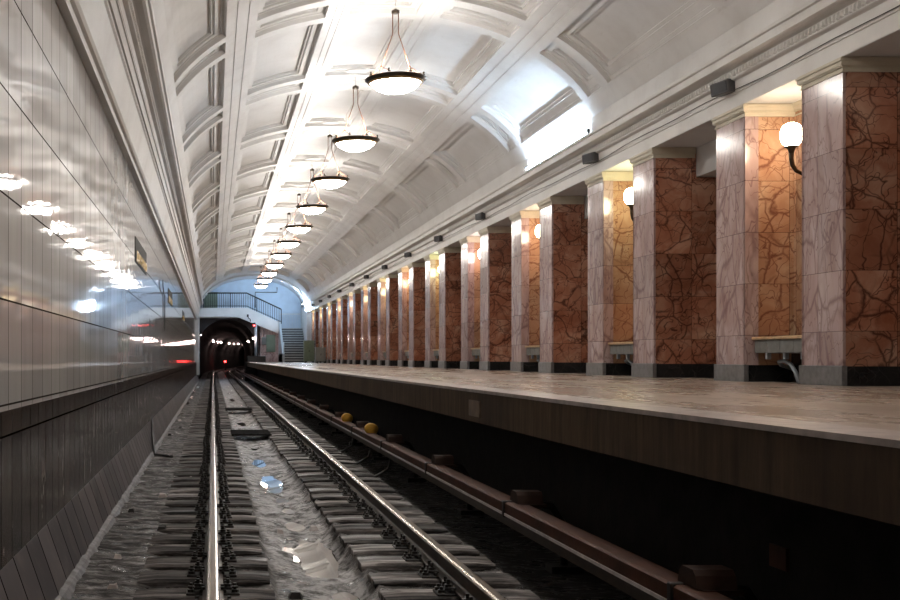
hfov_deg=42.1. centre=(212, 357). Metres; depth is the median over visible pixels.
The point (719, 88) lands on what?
grille
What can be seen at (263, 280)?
lamp
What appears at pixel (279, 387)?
bracket
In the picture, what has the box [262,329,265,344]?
wall box
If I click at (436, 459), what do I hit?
hood
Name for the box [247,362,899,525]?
platform
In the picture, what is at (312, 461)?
sleeper
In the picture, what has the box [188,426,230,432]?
sleeper
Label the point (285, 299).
wall
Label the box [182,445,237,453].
sleeper
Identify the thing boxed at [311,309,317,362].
pylon
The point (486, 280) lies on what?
pylon
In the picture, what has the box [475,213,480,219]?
grille
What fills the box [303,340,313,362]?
cabinet
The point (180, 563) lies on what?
sleeper
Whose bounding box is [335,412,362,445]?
bracket
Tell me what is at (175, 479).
sleeper
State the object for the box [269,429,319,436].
sleeper
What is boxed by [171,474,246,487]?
sleeper
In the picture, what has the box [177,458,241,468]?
sleeper
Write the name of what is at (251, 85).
ceiling
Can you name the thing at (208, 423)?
sleeper
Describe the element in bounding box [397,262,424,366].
pylon
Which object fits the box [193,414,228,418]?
sleeper
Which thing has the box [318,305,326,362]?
pylon
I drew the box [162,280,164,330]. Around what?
conduit
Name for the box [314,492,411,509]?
sleeper
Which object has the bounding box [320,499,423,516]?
sleeper
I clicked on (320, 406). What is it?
hood
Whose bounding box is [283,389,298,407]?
bracket
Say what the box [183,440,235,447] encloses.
sleeper
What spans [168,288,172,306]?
station sign
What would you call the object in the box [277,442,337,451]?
sleeper
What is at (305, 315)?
wall
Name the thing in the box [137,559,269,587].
sleeper
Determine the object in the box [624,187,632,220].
wall lamp
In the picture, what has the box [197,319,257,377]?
tunnel
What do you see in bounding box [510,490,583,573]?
bracket
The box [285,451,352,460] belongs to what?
sleeper
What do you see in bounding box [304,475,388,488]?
sleeper
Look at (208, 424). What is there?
sleeper
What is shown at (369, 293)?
pylon
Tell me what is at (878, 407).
platform
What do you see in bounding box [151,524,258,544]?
sleeper
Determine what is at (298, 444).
sleeper
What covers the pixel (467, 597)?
sleeper
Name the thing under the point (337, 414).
hood
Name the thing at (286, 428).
sleeper
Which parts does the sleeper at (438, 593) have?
tie plate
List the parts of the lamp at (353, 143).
lamp shade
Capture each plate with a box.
[225,407,252,410]
[230,430,270,435]
[469,400,480,417]
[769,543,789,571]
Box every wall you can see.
[0,0,196,411]
[197,300,310,374]
[199,318,257,344]
[200,279,300,327]
[252,326,277,361]
[257,369,899,599]
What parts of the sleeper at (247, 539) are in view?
tie plate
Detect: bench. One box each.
[432,349,438,358]
[471,348,479,359]
[525,345,539,361]
[608,342,632,364]
[752,335,801,382]
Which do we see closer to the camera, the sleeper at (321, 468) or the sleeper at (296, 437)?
the sleeper at (321, 468)
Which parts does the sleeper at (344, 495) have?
tie plate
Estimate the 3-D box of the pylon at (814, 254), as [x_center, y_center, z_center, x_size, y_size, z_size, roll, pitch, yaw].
[7.477,-1.385,12.870,2.246,3.341,2.972,0,0,0]
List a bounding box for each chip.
[107,583,117,588]
[113,554,121,558]
[157,525,166,529]
[158,493,166,497]
[288,591,302,599]
[309,525,318,530]
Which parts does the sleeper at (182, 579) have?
tie plate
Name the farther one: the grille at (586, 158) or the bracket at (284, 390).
the bracket at (284, 390)
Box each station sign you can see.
[135,236,146,274]
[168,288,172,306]
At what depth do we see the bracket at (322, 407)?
23.74 m
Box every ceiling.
[152,0,775,297]
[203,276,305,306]
[310,29,899,311]
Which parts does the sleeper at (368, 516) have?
tie plate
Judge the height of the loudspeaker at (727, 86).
0.173 m
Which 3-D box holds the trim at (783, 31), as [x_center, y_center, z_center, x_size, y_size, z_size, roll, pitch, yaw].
[6.575,-3.515,30.500,0.890,0.910,89.000,0,0,0]
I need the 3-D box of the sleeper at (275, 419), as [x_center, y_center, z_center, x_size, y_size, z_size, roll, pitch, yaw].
[1.579,1.530,26.558,0.987,0.262,0.350,0,0,0]
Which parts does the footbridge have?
handrail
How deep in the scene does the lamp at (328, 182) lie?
27.09 m
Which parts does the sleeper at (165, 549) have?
tie plate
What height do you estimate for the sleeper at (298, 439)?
0.262 m
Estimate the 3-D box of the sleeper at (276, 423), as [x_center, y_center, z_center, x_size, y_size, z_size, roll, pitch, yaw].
[1.563,1.528,25.408,0.987,0.262,0.350,0,0,0]
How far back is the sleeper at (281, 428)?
23.65 m
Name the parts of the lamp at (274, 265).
lamp shade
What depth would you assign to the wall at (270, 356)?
78.49 m
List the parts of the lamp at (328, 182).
lamp shade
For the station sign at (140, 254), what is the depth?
16.91 m
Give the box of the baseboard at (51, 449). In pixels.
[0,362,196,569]
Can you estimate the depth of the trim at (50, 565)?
8.64 m
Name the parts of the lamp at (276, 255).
lamp shade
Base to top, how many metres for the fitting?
0.110 m
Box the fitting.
[524,128,589,171]
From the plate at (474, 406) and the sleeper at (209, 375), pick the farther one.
the sleeper at (209, 375)
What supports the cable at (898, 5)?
attached to the trim at (783, 31)
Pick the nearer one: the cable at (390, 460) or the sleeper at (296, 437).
the cable at (390, 460)
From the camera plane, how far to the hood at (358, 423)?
17.58 m
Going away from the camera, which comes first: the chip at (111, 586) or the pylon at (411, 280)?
the chip at (111, 586)
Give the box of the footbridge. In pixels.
[199,292,281,332]
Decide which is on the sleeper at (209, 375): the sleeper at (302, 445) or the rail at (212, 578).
the rail at (212, 578)
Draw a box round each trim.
[0,374,198,599]
[56,0,202,320]
[203,274,306,299]
[245,362,256,380]
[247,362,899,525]
[306,0,899,311]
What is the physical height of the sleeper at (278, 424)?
0.262 m
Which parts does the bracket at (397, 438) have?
arm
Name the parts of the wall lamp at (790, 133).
globe, arm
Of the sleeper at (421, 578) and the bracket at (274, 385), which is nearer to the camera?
the sleeper at (421, 578)
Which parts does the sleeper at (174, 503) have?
tie plate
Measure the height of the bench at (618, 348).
0.556 m
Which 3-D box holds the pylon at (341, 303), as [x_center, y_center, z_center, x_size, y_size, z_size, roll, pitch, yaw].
[7.477,-1.385,57.033,2.246,3.341,2.972,0,0,0]
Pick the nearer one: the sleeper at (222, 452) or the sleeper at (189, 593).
the sleeper at (189, 593)
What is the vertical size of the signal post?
2.720 m
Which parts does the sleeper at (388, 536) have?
tie plate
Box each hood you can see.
[297,395,304,398]
[319,405,328,408]
[335,412,345,416]
[341,413,352,421]
[356,421,368,426]
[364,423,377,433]
[386,434,402,441]
[431,455,453,464]
[510,490,543,503]
[678,565,737,589]
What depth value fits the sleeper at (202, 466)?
15.09 m
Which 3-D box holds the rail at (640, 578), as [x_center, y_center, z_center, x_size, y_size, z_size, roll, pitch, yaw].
[3.922,1.179,84.500,3.470,0.203,165.000,0,0,0]
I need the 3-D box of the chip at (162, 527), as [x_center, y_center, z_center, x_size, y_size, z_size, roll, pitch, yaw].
[-0.450,1.504,9.905,0.107,0.058,0.101,0,0,0]
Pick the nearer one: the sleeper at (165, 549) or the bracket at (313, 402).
the sleeper at (165, 549)
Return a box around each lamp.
[254,261,268,287]
[257,254,272,282]
[260,245,277,275]
[265,257,283,268]
[270,221,291,258]
[270,234,279,251]
[276,205,300,247]
[285,184,312,232]
[296,157,328,213]
[310,121,349,188]
[332,68,379,151]
[365,0,426,94]
[535,225,539,239]
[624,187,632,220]
[780,122,801,174]
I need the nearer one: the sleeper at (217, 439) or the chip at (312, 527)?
the chip at (312, 527)
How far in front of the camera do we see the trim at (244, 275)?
74.95 m
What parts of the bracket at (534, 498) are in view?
arm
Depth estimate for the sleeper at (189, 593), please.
7.14 m
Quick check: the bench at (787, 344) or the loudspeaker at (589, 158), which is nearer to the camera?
the bench at (787, 344)
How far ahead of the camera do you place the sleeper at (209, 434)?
21.34 m
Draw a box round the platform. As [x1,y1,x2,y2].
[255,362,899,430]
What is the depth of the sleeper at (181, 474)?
14.52 m
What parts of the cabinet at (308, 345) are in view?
door, door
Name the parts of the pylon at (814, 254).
niche moulding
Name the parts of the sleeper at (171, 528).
tie plate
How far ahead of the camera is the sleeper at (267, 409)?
30.46 m
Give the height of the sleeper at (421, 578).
0.262 m
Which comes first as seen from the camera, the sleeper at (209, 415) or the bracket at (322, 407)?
the bracket at (322, 407)
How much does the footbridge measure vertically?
2.855 m
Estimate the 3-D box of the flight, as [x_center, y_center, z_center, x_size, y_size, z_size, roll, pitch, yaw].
[5.405,-1.435,77.025,1.670,3.440,5.850,0,0,0]
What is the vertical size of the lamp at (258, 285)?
1.577 m
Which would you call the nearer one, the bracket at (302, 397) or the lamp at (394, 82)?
the lamp at (394, 82)
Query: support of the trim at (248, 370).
attached to the wall at (670, 519)
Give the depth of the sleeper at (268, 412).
29.84 m
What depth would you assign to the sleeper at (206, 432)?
21.95 m
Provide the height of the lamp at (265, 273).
1.577 m
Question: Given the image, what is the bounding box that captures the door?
[204,294,217,307]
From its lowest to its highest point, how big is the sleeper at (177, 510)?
0.262 m
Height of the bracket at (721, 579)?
0.615 m
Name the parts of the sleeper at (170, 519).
tie plate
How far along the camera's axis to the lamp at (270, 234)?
51.84 m
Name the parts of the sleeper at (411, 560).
tie plate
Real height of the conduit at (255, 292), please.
1.450 m
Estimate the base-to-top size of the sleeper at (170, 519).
0.262 m
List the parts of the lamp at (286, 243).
lamp shade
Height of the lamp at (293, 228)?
1.577 m
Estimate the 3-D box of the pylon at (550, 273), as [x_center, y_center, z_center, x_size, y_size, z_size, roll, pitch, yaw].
[7.477,-1.385,22.684,2.246,3.341,2.972,0,0,0]
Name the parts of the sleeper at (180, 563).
tie plate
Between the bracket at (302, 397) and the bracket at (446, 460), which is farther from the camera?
the bracket at (302, 397)
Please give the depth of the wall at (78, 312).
8.33 m
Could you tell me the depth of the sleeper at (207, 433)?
20.78 m
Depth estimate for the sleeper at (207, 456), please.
16.22 m
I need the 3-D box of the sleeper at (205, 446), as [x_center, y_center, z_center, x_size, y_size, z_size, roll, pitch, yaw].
[-0.046,1.527,18.604,0.907,0.262,0.350,0,0,0]
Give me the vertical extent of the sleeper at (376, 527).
0.262 m
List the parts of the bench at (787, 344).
seat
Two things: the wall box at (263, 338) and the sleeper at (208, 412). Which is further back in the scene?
the wall box at (263, 338)
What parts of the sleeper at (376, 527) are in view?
tie plate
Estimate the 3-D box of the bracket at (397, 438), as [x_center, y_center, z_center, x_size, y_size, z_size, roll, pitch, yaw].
[2.505,1.302,14.590,0.500,0.615,0.260,0,0,0]
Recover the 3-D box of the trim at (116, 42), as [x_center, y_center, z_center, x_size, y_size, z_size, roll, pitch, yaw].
[-0.965,-3.235,30.500,0.670,1.470,89.000,0,0,0]
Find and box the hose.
[150,416,172,457]
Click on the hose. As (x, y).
(151, 417)
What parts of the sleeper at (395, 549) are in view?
tie plate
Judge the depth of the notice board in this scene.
78.44 m
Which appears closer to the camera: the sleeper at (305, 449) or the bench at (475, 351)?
the sleeper at (305, 449)
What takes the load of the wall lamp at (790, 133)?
attached to the pylon at (814, 254)
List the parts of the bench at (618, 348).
seat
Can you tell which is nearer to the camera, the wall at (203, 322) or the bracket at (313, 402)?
the bracket at (313, 402)
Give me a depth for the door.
79.75 m
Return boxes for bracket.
[273,384,285,400]
[277,386,291,403]
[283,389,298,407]
[289,392,306,412]
[297,395,316,417]
[307,400,328,424]
[319,405,343,433]
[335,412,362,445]
[356,421,388,459]
[386,434,426,481]
[431,455,483,515]
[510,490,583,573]
[678,565,757,599]
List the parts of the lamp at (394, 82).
lamp shade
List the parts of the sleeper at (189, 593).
tie plate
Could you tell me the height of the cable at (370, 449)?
0.274 m
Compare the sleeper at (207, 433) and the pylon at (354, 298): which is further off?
the pylon at (354, 298)
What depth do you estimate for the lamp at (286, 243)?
41.79 m
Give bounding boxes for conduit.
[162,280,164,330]
[255,292,276,307]
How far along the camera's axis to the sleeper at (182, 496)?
12.24 m
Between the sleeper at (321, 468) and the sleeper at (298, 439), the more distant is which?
the sleeper at (298, 439)
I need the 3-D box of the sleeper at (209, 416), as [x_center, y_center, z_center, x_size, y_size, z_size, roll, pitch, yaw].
[-0.042,1.527,27.148,0.907,0.262,0.350,0,0,0]
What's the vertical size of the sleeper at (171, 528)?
0.262 m
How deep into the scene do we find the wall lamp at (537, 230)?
22.64 m
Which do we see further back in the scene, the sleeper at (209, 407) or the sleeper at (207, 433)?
the sleeper at (209, 407)
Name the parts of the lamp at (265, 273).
lamp shade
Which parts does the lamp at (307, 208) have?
lamp shade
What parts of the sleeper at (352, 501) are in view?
tie plate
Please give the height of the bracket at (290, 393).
0.615 m
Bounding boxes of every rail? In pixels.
[202,366,240,599]
[229,367,506,599]
[235,366,732,599]
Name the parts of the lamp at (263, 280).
lamp shade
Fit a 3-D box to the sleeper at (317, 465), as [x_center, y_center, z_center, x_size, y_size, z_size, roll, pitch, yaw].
[1.590,1.530,15.711,0.987,0.262,0.350,0,0,0]
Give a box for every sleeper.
[133,576,275,599]
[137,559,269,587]
[144,545,267,570]
[146,534,261,555]
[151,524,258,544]
[157,514,258,534]
[159,506,255,524]
[160,499,251,515]
[165,492,251,507]
[167,485,249,499]
[170,480,248,493]
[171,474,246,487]
[173,465,242,476]
[173,470,245,481]
[175,462,241,472]
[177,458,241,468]
[179,451,239,460]
[179,454,240,464]
[181,448,238,457]
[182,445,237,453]
[183,438,234,445]
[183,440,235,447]
[183,442,236,450]
[184,435,233,443]
[185,433,233,440]
[187,429,233,436]
[187,431,234,439]
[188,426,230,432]
[189,423,230,428]
[189,424,230,430]
[189,428,230,433]
[190,420,229,425]
[190,421,230,426]
[192,417,229,422]
[192,418,230,424]
[193,412,227,416]
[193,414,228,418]
[193,415,228,419]
[193,416,229,420]
[194,413,227,417]
[195,407,226,411]
[195,410,227,414]
[195,596,230,599]
[206,368,244,378]
[249,403,280,407]
[252,409,288,414]
[253,410,289,416]
[255,411,292,416]
[256,413,295,419]
[257,416,297,422]
[259,417,300,423]
[260,419,302,423]
[260,420,303,426]
[261,421,305,427]
[262,423,308,429]
[265,424,311,430]
[269,426,313,432]
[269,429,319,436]
[269,431,321,440]
[271,428,316,433]
[271,433,325,441]
[273,435,328,443]
[274,438,331,446]
[276,440,335,448]
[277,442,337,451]
[279,445,341,456]
[283,448,347,457]
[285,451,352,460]
[287,454,355,464]
[291,458,362,468]
[294,461,368,472]
[296,465,374,478]
[300,470,381,482]
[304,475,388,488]
[307,479,395,493]
[310,485,402,502]
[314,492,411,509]
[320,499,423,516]
[325,506,433,526]
[332,514,447,535]
[339,524,461,547]
[348,534,479,557]
[355,545,495,572]
[367,560,519,588]
[378,576,541,599]
[463,593,504,599]
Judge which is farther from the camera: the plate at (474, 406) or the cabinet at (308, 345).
the cabinet at (308, 345)
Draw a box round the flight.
[278,314,306,361]
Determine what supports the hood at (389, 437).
attached to the bracket at (397, 438)
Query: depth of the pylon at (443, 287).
31.24 m
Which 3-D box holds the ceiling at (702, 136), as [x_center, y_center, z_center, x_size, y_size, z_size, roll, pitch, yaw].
[8.692,-3.000,33.000,4.615,0.740,94.000,0,0,0]
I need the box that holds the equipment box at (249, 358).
[247,356,265,361]
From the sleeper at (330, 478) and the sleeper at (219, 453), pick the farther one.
the sleeper at (219, 453)
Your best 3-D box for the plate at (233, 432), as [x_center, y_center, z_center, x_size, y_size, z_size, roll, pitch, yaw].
[0.750,1.494,22.600,0.780,0.032,1.500,0,0,0]
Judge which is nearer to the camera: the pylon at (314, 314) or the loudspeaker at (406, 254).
the loudspeaker at (406, 254)
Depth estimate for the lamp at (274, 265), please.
51.58 m
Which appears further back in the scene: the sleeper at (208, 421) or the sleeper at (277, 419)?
the sleeper at (277, 419)
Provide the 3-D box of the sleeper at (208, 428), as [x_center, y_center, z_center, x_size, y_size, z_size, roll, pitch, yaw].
[-0.039,1.531,22.558,0.907,0.262,0.350,0,0,0]
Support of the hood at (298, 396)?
attached to the bracket at (302, 397)
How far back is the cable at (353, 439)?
18.17 m
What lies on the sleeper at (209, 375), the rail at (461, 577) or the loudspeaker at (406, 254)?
the rail at (461, 577)
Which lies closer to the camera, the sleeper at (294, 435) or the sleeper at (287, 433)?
the sleeper at (294, 435)
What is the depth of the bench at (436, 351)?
32.68 m
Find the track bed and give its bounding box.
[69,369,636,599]
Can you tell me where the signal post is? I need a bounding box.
[253,323,256,355]
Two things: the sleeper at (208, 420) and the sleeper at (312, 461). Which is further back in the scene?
the sleeper at (208, 420)
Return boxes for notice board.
[266,335,274,351]
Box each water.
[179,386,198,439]
[227,393,359,599]
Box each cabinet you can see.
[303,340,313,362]
[315,347,325,362]
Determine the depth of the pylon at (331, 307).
60.76 m
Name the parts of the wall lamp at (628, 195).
globe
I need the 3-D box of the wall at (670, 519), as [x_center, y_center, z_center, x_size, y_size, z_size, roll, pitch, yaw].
[3.175,1.130,32.100,0.250,1.200,92.200,0,0,0]
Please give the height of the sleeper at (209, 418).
0.262 m
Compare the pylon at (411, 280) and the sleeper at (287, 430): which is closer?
the sleeper at (287, 430)
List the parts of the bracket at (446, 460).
arm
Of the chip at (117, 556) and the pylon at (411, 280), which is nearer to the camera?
the chip at (117, 556)
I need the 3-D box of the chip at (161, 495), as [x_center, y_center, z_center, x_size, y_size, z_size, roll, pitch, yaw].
[-0.547,1.507,12.308,0.122,0.064,0.106,0,0,0]
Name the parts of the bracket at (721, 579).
arm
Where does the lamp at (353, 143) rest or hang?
hanging from the ceiling at (251, 85)
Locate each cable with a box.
[317,5,899,304]
[326,438,354,452]
[340,448,371,464]
[356,459,391,477]
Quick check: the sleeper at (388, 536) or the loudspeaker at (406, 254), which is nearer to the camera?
the sleeper at (388, 536)
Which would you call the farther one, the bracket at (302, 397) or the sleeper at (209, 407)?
the sleeper at (209, 407)
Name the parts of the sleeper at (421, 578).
tie plate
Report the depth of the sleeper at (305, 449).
17.90 m
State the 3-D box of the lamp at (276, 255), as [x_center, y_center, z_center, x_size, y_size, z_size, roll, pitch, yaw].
[2.840,-4.912,46.942,0.950,1.577,0.950,0,0,0]
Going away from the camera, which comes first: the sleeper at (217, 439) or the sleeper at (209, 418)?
the sleeper at (217, 439)
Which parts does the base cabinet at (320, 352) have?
door, door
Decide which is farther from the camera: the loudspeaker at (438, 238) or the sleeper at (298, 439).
the loudspeaker at (438, 238)
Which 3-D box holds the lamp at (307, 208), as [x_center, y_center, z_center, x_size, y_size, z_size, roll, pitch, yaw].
[2.840,-4.912,32.221,0.950,1.577,0.950,0,0,0]
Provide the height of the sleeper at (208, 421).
0.262 m
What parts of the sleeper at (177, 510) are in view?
tie plate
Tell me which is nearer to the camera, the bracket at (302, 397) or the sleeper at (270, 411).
the sleeper at (270, 411)
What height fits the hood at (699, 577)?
0.085 m
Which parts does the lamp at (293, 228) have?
lamp shade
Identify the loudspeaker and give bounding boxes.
[404,252,411,257]
[434,235,442,241]
[475,212,485,220]
[582,152,598,163]
[710,79,734,96]
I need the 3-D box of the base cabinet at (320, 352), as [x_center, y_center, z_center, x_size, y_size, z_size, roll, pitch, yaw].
[6.060,-0.160,63.538,0.584,0.890,0.747,0,0,0]
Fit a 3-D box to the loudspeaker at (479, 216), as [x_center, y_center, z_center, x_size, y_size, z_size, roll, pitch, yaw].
[6.344,-3.325,26.411,0.278,0.166,0.327,0,0,-13]
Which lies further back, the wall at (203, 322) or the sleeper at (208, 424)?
the wall at (203, 322)
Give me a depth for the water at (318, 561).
9.48 m
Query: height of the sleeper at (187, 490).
0.262 m
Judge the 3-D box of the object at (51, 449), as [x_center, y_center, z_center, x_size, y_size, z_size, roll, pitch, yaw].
[-1.248,0.693,32.100,0.304,0.825,92.200,0,0,0]
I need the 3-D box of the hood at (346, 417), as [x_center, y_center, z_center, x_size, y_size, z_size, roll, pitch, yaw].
[2.300,1.032,19.300,0.190,0.170,0.180,0,0,0]
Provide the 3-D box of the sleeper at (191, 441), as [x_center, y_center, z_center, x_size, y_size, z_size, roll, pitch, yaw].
[-0.065,1.527,20.267,0.907,0.262,0.350,0,0,0]
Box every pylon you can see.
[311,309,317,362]
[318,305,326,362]
[326,301,335,362]
[335,296,346,363]
[346,290,360,363]
[360,283,377,364]
[376,274,397,365]
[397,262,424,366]
[423,247,460,367]
[459,226,511,369]
[509,196,587,372]
[584,147,715,377]
[711,56,899,385]
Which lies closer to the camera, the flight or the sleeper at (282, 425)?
the sleeper at (282, 425)
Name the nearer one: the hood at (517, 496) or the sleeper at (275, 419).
the hood at (517, 496)
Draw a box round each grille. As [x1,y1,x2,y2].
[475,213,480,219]
[582,153,592,162]
[710,81,726,95]

